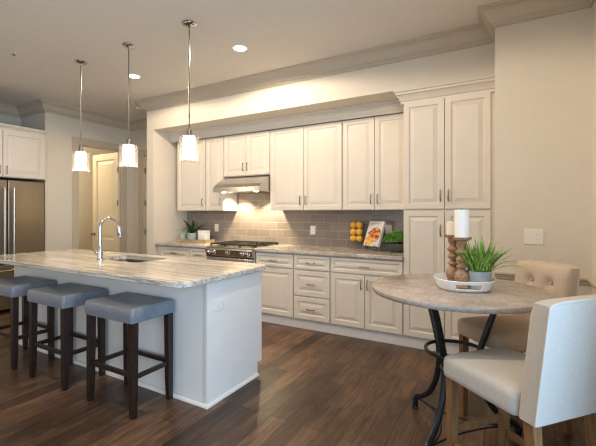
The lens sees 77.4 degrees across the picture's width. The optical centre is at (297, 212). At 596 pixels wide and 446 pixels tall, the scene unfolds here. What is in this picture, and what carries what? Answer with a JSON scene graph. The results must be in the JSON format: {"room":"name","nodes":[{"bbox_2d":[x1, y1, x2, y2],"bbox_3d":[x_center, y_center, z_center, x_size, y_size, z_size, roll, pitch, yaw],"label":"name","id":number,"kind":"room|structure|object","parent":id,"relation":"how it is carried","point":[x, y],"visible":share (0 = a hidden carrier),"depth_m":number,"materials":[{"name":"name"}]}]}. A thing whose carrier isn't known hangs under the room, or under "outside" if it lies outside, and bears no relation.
{"room":"kitchen","nodes":[
{"label":"kitchen","id":0,"kind":"room"},
{"bbox_2d":[0,112,132,252],"bbox_3d":[-5.669,-0.155,4.808,2.400,3.050,9.600,0,0,29],"label":"wall","id":1,"kind":"structure","parent":0,"point":[61,129],"depth_m":5.93,"materials":[{"name":"paint"}]},
{"bbox_2d":[0,123,47,180],"bbox_3d":[-4.350,-0.859,5.272,0.780,0.728,1.110,0,0,29],"label":"upper cabinet","id":2,"kind":"object","parent":1,"relation":"attached to","point":[22,149],"visible":0.98,"depth_m":5.32,"materials":[{"name":"beige paint"}]},
{"bbox_2d":[72,136,126,252],"bbox_3d":[-3.454,0.068,6.445,0.162,2.605,0.980,0,0,29],"label":"trim","id":3,"kind":"structure","parent":1,"relation":"attached to","point":[89,143],"depth_m":6.33,"materials":[{"name":"paint"}]},
{"bbox_2d":[91,152,119,251],"bbox_3d":[-3.577,0.131,6.940,0.777,2.462,0.176,0,0,29],"label":"door","id":4,"kind":"structure","parent":1,"relation":"in","point":[106,167],"depth_m":6.90,"materials":[{"name":"paint"}]},
{"bbox_2d":[133,129,146,253],"bbox_3d":[-2.400,-0.155,6.649,1.517,3.050,0.120,0,0,29],"label":"wall","id":5,"kind":"structure","parent":0,"point":[140,136],"depth_m":6.91,"materials":[{"name":"paint"}]},
{"bbox_2d":[138,149,146,253],"bbox_3d":[-2.493,0.105,6.620,1.040,2.530,0.022,0,0,29],"label":"trim","id":6,"kind":"structure","parent":5,"relation":"attached to","point":[141,153],"depth_m":6.83,"materials":[{"name":"paint"}]},
{"bbox_2d":[145,156,146,253],"bbox_3d":[-2.469,0.161,6.676,0.815,2.402,0.176,0,0,29],"label":"door frame","id":7,"kind":"structure","parent":5,"relation":"in","point":[145,156],"depth_m":6.83,"materials":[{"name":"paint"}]},
{"bbox_2d":[147,111,186,254],"bbox_3d":[-2.028,-0.155,5.945,0.149,3.050,0.800,0,0,29],"label":"wall","id":8,"kind":"structure","parent":0,"point":[164,221],"depth_m":5.69,"materials":[{"name":"paint"}]},
{"bbox_2d":[0,0,502,120],"bbox_3d":[-2.297,-1.710,2.847,10.400,0.060,9.900,0,0,29],"label":"ceiling","id":9,"kind":"structure","parent":0,"point":[47,36],"depth_m":3.54,"materials":[{"name":"paint"}]},
{"bbox_2d":[72,59,88,169],"bbox_3d":[-2.409,-1.069,4.128,0.172,1.222,0.172,0,0,29],"label":"pendant lamp","id":10,"kind":"object","parent":9,"relation":"hanging from","point":[80,155],"visible":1,"depth_m":4.10,"materials":[{"name":"white glass"}]},
{"bbox_2d":[120,42,136,164],"bbox_3d":[-1.691,-1.069,3.717,0.172,1.222,0.172,0,0,29],"label":"pendant lamp","id":11,"kind":"object","parent":9,"relation":"hanging from","point":[128,149],"visible":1,"depth_m":3.69,"materials":[{"name":"white glass"}]},
{"bbox_2d":[126,73,141,78],"bbox_3d":[-2.011,-1.676,4.562,0.176,0.008,0.176,0,0,29],"label":"recessed light","id":12,"kind":"object","parent":9,"relation":"in","point":[133,76],"visible":0.89,"depth_m":4.56,"materials":[{"name":"white"}]},
{"bbox_2d":[180,19,197,158],"bbox_3d":[-0.963,-1.069,3.294,0.172,1.222,0.172,0,0,29],"label":"pendant lamp","id":13,"kind":"object","parent":9,"relation":"hanging from","point":[189,140],"visible":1,"depth_m":3.26,"materials":[{"name":"white glass"}]},
{"bbox_2d":[231,44,248,51],"bbox_3d":[-0.590,-1.676,3.788,0.176,0.008,0.176,0,0,29],"label":"recessed light","id":14,"kind":"object","parent":9,"relation":"in","point":[237,47],"visible":1,"depth_m":3.78,"materials":[{"name":"white plastic"}]},
{"bbox_2d":[0,309,586,445],"bbox_3d":[-2.297,1.400,2.847,10.400,0.060,9.900,0,0,29],"label":"floor","id":15,"kind":"structure","parent":0,"point":[311,387],"depth_m":2.59,"materials":[{"name":"brown wood"}]},
{"bbox_2d":[0,179,44,310],"bbox_3d":[-4.317,0.443,5.313,0.838,1.815,0.950,0,0,29],"label":"refrigerator","id":16,"kind":"object","parent":15,"relation":"on","point":[22,203],"visible":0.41,"depth_m":5.26,"materials":[{"name":"metal"}]},
{"bbox_2d":[0,275,55,369],"bbox_3d":[-2.622,1.002,3.513,0.542,0.737,0.374,0,0,29],"label":"bar stool","id":17,"kind":"object","parent":15,"relation":"on","point":[14,288],"visible":0.88,"depth_m":3.43,"materials":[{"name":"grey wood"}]},
{"bbox_2d":[27,283,106,390],"bbox_3d":[-1.940,1.002,3.130,0.542,0.737,0.374,0,0,29],"label":"bar stool","id":18,"kind":"object","parent":15,"relation":"on","point":[65,296],"visible":0.96,"depth_m":3.08,"materials":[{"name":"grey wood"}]},
{"bbox_2d":[84,292,174,419],"bbox_3d":[-1.235,1.002,2.735,0.542,0.737,0.374,0,0,29],"label":"bar stool","id":19,"kind":"object","parent":15,"relation":"on","point":[128,308],"visible":1,"depth_m":2.70,"materials":[{"name":"grey leather"}]},
{"bbox_2d":[14,266,261,408],"bbox_3d":[-1.673,0.925,3.570,2.772,0.889,0.678,0,0,29],"label":"kitchen island","id":20,"kind":"object","parent":15,"relation":"on","point":[216,354],"visible":0.4,"depth_m":2.87,"materials":[{"name":"paint"}]},
{"bbox_2d":[0,249,265,287],"bbox_3d":[-1.735,0.460,3.467,2.880,0.040,0.988,0,0,29],"label":"island countertop","id":21,"kind":"structure","parent":20,"relation":"on","point":[164,271],"depth_m":3.12,"materials":[{"name":"beige stone"}]},
{"bbox_2d":[92,217,122,260],"bbox_3d":[-1.827,0.236,3.574,0.128,0.406,0.258,0,0,29],"label":"kitchen faucet","id":22,"kind":"object","parent":21,"relation":"on","point":[99,253],"visible":1,"depth_m":3.47,"materials":[{"name":"silver metal"}]},
{"bbox_2d":[114,259,145,261],"bbox_3d":[-1.619,0.581,3.601,0.690,0.198,0.400,0,0,29],"label":"undermount sink","id":23,"kind":"object","parent":21,"relation":"in","point":[124,260],"visible":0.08,"depth_m":3.85,"materials":[{"name":"metal"}]},
{"bbox_2d":[215,298,225,310],"bbox_3d":[-0.568,0.670,2.727,0.009,0.075,0.118,0,0,29],"label":"wall outlet","id":24,"kind":"object","parent":20,"relation":"attached to","point":[220,304],"visible":1,"depth_m":2.72,"materials":[{"name":"white plastic"}]},
{"bbox_2d":[158,245,189,257],"bbox_3d":[-1.692,0.925,5.685,0.663,0.889,0.658,0,0,29],"label":"base cabinet","id":25,"kind":"object","parent":15,"relation":"on","point":[174,251],"visible":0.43,"depth_m":5.42,"materials":[{"name":"beige paint"}]},
{"bbox_2d":[155,241,222,247],"bbox_3d":[-1.534,0.460,5.602,1.047,0.040,0.649,0,0,29],"label":"countertop","id":26,"kind":"structure","parent":25,"relation":"on","point":[166,243],"depth_m":5.37,"materials":[{"name":"stone"}]},
{"bbox_2d":[176,238,214,241],"bbox_3d":[-1.605,0.422,5.792,0.630,0.036,0.200,0,0,29],"label":"serving tray","id":27,"kind":"object","parent":26,"relation":"on","point":[177,239],"visible":0.86,"depth_m":5.69,"materials":[{"name":"brown wood"}]},
{"bbox_2d":[180,233,186,238],"bbox_3d":[-1.811,0.375,5.885,0.116,0.105,0.116,0,0,29],"label":"ceramic cup","id":28,"kind":"object","parent":27,"relation":"on","point":[182,235],"visible":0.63,"depth_m":5.84,"materials":[{"name":"teal ceramic"}]},
{"bbox_2d":[178,220,204,239],"bbox_3d":[-1.655,0.257,5.747,0.557,0.341,0.558,0,0,29],"label":"potted plant","id":29,"kind":"object","parent":27,"relation":"on","point":[191,235],"visible":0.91,"depth_m":5.75,"materials":[{"name":"green plant"}]},
{"bbox_2d":[198,230,209,239],"bbox_3d":[-1.438,0.347,5.687,0.166,0.161,0.116,0,0,29],"label":"ceramic canister","id":30,"kind":"object","parent":27,"relation":"on","point":[202,234],"visible":0.91,"depth_m":5.64,"materials":[{"name":"white ceramic"}]},
{"bbox_2d":[189,247,206,258],"bbox_3d":[-1.241,0.925,5.431,0.371,0.889,0.658,0,0,29],"label":"base cabinet","id":31,"kind":"object","parent":15,"relation":"on","point":[199,253],"visible":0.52,"depth_m":5.19,"materials":[{"name":"beige paint"}]},
{"bbox_2d":[205,240,277,262],"bbox_3d":[-0.757,0.859,5.113,0.780,0.902,0.730,0,0,29],"label":"gas range","id":32,"kind":"object","parent":15,"relation":"on","point":[235,250],"visible":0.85,"depth_m":4.88,"materials":[{"name":"metal"}]},
{"bbox_2d":[207,244,273,249],"bbox_3d":[-0.739,0.456,5.145,0.780,0.016,0.655,0,0,29],"label":"cooktop","id":33,"kind":"object","parent":32,"relation":"in","point":[221,246],"depth_m":4.92,"materials":[{"name":"metal"}]},
{"bbox_2d":[256,251,294,326],"bbox_3d":[-0.155,0.925,4.817,0.554,0.889,0.658,0,0,29],"label":"base cabinet","id":34,"kind":"object","parent":15,"relation":"on","point":[278,275],"visible":0.57,"depth_m":4.54,"materials":[{"name":"beige paint"}]},
{"bbox_2d":[294,254,331,332],"bbox_3d":[0.295,0.925,4.563,0.477,0.889,0.658,0,0,29],"label":"base cabinet","id":35,"kind":"object","parent":15,"relation":"on","point":[312,273],"visible":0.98,"depth_m":4.31,"materials":[{"name":"beige paint"}]},
{"bbox_2d":[331,256,403,345],"bbox_3d":[0.858,0.925,4.246,0.814,0.889,0.658,0,0,29],"label":"base cabinet","id":36,"kind":"object","parent":15,"relation":"on","point":[357,311],"visible":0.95,"depth_m":4.00,"materials":[{"name":"beige paint"}]},
{"bbox_2d":[254,244,403,259],"bbox_3d":[0.411,0.460,4.504,1.846,0.040,0.649,0,0,29],"label":"countertop","id":37,"kind":"structure","parent":36,"relation":"on","point":[282,248],"depth_m":4.37,"materials":[{"name":"stone"}]},
{"bbox_2d":[383,230,403,252],"bbox_3d":[1.113,0.318,4.202,0.315,0.243,0.317,0,0,29],"label":"potted plant","id":38,"kind":"object","parent":37,"relation":"on","point":[396,247],"visible":0.78,"depth_m":4.13,"materials":[{"name":"plant"}]},
{"bbox_2d":[385,242,403,252],"bbox_3d":[1.115,0.391,4.200,0.254,0.098,0.253,0,0,29],"label":"bowl","id":39,"kind":"object","parent":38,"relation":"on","point":[396,247],"depth_m":4.11,"materials":[{"name":"grey ceramic"}]},
{"bbox_3d":[0.727,0.267,4.567,0.189,0.344,0.189,0,0,29],"label":"glass vase","id":40,"kind":"object","parent":37,"relation":"on","visible":0},
{"bbox_2d":[350,235,355,241],"bbox_3d":[0.679,0.311,4.571,0.081,0.084,0.082,0,0,29],"label":"orange","id":41,"kind":"object","parent":40,"relation":"in","point":[353,237],"visible":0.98,"depth_m":4.54,"materials":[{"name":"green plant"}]},
{"bbox_2d":[350,228,355,234],"bbox_3d":[0.679,0.228,4.571,0.081,0.084,0.082,0,0,-28],"label":"orange","id":42,"kind":"object","parent":40,"relation":"in","point":[352,231],"visible":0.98,"depth_m":4.54,"materials":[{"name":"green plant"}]},
{"bbox_2d":[350,221,355,227],"bbox_3d":[0.679,0.144,4.571,0.082,0.084,0.081,0,0,5],"label":"orange","id":43,"kind":"object","parent":40,"relation":"in","point":[352,224],"visible":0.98,"depth_m":4.54,"materials":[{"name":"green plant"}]},
{"bbox_2d":[356,235,362,241],"bbox_3d":[0.748,0.311,4.524,0.081,0.084,0.082,0,0,-28],"label":"orange","id":44,"kind":"object","parent":40,"relation":"in","point":[359,238],"visible":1,"depth_m":4.50,"materials":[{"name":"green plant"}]},
{"bbox_2d":[356,228,362,234],"bbox_3d":[0.748,0.228,4.524,0.082,0.084,0.081,0,0,5],"label":"orange","id":45,"kind":"object","parent":40,"relation":"in","point":[359,231],"visible":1,"depth_m":4.50,"materials":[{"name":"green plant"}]},
{"bbox_2d":[356,221,362,227],"bbox_3d":[0.748,0.144,4.524,0.081,0.084,0.082,0,0,38],"label":"orange","id":46,"kind":"object","parent":40,"relation":"in","point":[359,224],"visible":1,"depth_m":4.50,"materials":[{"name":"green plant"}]},
{"bbox_2d":[393,74,494,353],"bbox_3d":[1.537,0.064,3.851,0.918,2.612,0.678,0,0,29],"label":"pantry cabinet","id":47,"kind":"object","parent":15,"relation":"on","point":[449,127],"visible":0.7,"depth_m":3.61,"materials":[{"name":"beige paint"}]},
{"bbox_2d":[372,274,554,445],"bbox_3d":[0.957,0.910,2.261,1.000,0.920,1.000,0,0,29],"label":"round table","id":48,"kind":"object","parent":15,"relation":"on","point":[418,290],"visible":0.78,"depth_m":2.11,"materials":[{"name":"stone"}]},
{"bbox_2d":[433,273,494,292],"bbox_3d":[0.990,0.417,2.232,0.334,0.064,0.334,0,0,12],"label":"oval tray","id":49,"kind":"object","parent":48,"relation":"on","point":[441,280],"visible":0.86,"depth_m":2.11,"materials":[{"name":"white ceramic"}]},
{"bbox_2d":[444,234,457,280],"bbox_3d":[0.966,0.288,2.317,0.108,0.308,0.108,0,0,29],"label":"candle holder","id":50,"kind":"object","parent":49,"relation":"on","point":[450,271],"visible":0.59,"depth_m":2.29,"materials":[{"name":"brown wood"}]},
{"bbox_2d":[447,221,453,234],"bbox_3d":[0.966,0.090,2.317,0.075,0.095,0.075,0,0,29],"label":"pillar candle","id":51,"kind":"object","parent":50,"relation":"on","point":[450,224],"visible":0.62,"depth_m":2.29,"materials":[{"name":"beige wax"}]},
{"bbox_2d":[452,237,471,288],"bbox_3d":[0.968,0.292,2.198,0.108,0.300,0.108,0,0,29],"label":"candle holder","id":52,"kind":"object","parent":49,"relation":"on","point":[461,275],"visible":0.79,"depth_m":2.17,"materials":[{"name":"brown wood"}]},
{"bbox_2d":[454,208,468,237],"bbox_3d":[0.968,0.058,2.198,0.080,0.175,0.080,0,0,29],"label":"pillar candle","id":53,"kind":"object","parent":52,"relation":"on","point":[461,217],"visible":0.94,"depth_m":2.17,"materials":[{"name":"white wax"}]},
{"bbox_2d":[454,235,533,289],"bbox_3d":[1.096,0.284,2.174,0.397,0.318,0.321,0,0,8],"label":"potted plant","id":54,"kind":"object","parent":49,"relation":"on","point":[480,264],"visible":0.93,"depth_m":2.14,"materials":[{"name":"green plant"}]},
{"bbox_2d":[457,259,579,434],"bbox_3d":[1.417,0.850,2.431,0.579,1.041,0.424,0,0,-14],"label":"dining chair","id":55,"kind":"object","parent":15,"relation":"on","point":[511,331],"visible":0.46,"depth_m":2.38,"materials":[{"name":"beige fabric"}]},
{"bbox_2d":[444,294,595,445],"bbox_3d":[1.024,0.850,1.698,0.424,1.041,0.579,0,0,-19],"label":"dining chair","id":56,"kind":"object","parent":15,"relation":"on","point":[555,380],"visible":1,"depth_m":1.46,"materials":[{"name":"fabric"}]},
{"bbox_2d":[187,112,403,248],"bbox_3d":[0.171,-0.155,5.088,4.524,3.050,0.130,0,0,29],"label":"wall","id":57,"kind":"structure","parent":0,"point":[253,220],"depth_m":5.19,"materials":[{"name":"beige tile"}]},
{"bbox_2d":[177,139,206,210],"bbox_3d":[-1.563,-0.570,5.785,0.590,1.074,0.358,0,0,29],"label":"upper cabinet","id":58,"kind":"object","parent":57,"relation":"attached to","point":[191,173],"visible":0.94,"depth_m":5.65,"materials":[{"name":"beige paint"}]},
{"bbox_2d":[206,136,236,210],"bbox_3d":[-1.154,-0.570,5.554,0.347,1.074,0.358,0,0,29],"label":"upper cabinet","id":59,"kind":"object","parent":57,"relation":"attached to","point":[214,147],"visible":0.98,"depth_m":5.44,"materials":[{"name":"beige paint"}]},
{"bbox_2d":[224,130,270,177],"bbox_3d":[-0.655,-0.811,5.272,0.797,0.592,0.358,0,0,29],"label":"upper cabinet","id":60,"kind":"object","parent":57,"relation":"attached to","point":[248,154],"visible":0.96,"depth_m":5.14,"materials":[{"name":"beige paint"}]},
{"bbox_2d":[213,176,269,193],"bbox_3d":[-0.698,-0.397,5.184,0.777,0.234,0.548,0,0,29],"label":"range hood","id":61,"kind":"object","parent":60,"relation":"attached to","point":[257,184],"visible":0.94,"depth_m":4.99,"materials":[{"name":"metal"}]},
{"bbox_2d":[270,121,342,210],"bbox_3d":[0.145,-0.570,4.820,1.040,1.074,0.358,0,0,29],"label":"upper cabinet","id":62,"kind":"object","parent":57,"relation":"attached to","point":[306,162],"visible":0.99,"depth_m":4.68,"materials":[{"name":"beige paint"}]},
{"bbox_2d":[169,99,403,142],"bbox_3d":[-0.402,-1.175,4.936,3.674,0.136,0.048,0,0,29],"label":"trim","id":63,"kind":"structure","parent":62,"relation":"attached to","point":[391,106],"depth_m":4.69,"materials":[{"name":"beige paint"}]},
{"bbox_2d":[310,226,314,234],"bbox_3d":[0.200,0.230,4.992,0.075,0.118,0.009,0,0,29],"label":"wall outlet","id":64,"kind":"object","parent":57,"relation":"attached to","point":[312,228],"visible":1,"depth_m":4.99,"materials":[{"name":"white plastic"}]},
{"bbox_2d":[343,113,403,209],"bbox_3d":[0.942,-0.570,4.370,0.788,1.074,0.358,0,0,29],"label":"upper cabinet","id":65,"kind":"object","parent":57,"relation":"attached to","point":[373,147],"visible":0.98,"depth_m":4.25,"materials":[{"name":"beige paint"}]},
{"bbox_2d":[385,225,391,233],"bbox_3d":[1.092,0.200,4.488,0.075,0.118,0.009,0,0,29],"label":"wall outlet","id":66,"kind":"object","parent":57,"relation":"attached to","point":[388,228],"visible":0.77,"depth_m":4.49,"materials":[{"name":"white plastic"}]},
{"bbox_2d":[153,43,494,132],"bbox_3d":[-0.025,-1.462,4.745,4.519,0.436,0.680,0,0,29],"label":"wall","id":67,"kind":"structure","parent":0,"point":[378,83],"depth_m":4.16,"materials":[{"name":"paint"}]},
{"bbox_2d":[0,0,594,130],"bbox_3d":[-2.003,-1.605,1.791,8.450,0.150,7.950,0,0,29],"label":"trim","id":68,"kind":"structure","parent":67,"relation":"attached to","point":[491,16],"depth_m":3.96,"materials":[{"name":"paint"}]},
{"bbox_2d":[495,7,591,354],"bbox_3d":[2.246,-0.155,3.360,0.798,3.050,1.100,0,0,29],"label":"wall","id":69,"kind":"structure","parent":0,"point":[543,66],"depth_m":2.90,"materials":[{"name":"paint"}]},
{"bbox_2d":[524,229,543,244],"bbox_3d":[1.862,0.187,2.936,0.128,0.122,0.016,0,0,29],"label":"switch plate","id":70,"kind":"object","parent":69,"relation":"attached to","point":[531,236],"visible":1,"depth_m":2.94,"materials":[{"name":"white plastic"}]},
{"bbox_2d":[592,0,595,294],"bbox_3d":[1.781,-0.155,1.888,0.160,3.050,1.920,0,0,29],"label":"wall","id":71,"kind":"structure","parent":0,"point":[594,3],"depth_m":2.68,"materials":[{"name":"paint"}]},
{"bbox_2d":[495,272,595,289],"bbox_3d":[1.434,0.509,2.084,0.638,0.051,1.920,0,0,29],"label":"trim","id":72,"kind":"structure","parent":71,"relation":"attached to","point":[587,281],"depth_m":2.98,"materials":[{"name":"paint"}]},
{"bbox_3d":[0.910,0.347,4.359,0.204,0.182,0.148,0,0,-37],"label":"book stand","id":73,"kind":"object","parent":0,"visible":0},
{"bbox_2d":[363,221,385,246],"bbox_3d":[0.895,0.245,4.350,0.142,0.295,0.227,0,0,-36],"label":"cookbook","id":74,"kind":"object","parent":73,"relation":"on","point":[375,230],"visible":1,"depth_m":4.33,"materials":[{"name":"paper"}]},
{"bbox_2d":[365,227,380,244],"bbox_3d":[0.871,0.271,4.336,0.083,0.203,0.216,0,0,-36],"label":"picture","id":75,"kind":"object","parent":74,"relation":"attached to","point":[373,235],"depth_m":4.33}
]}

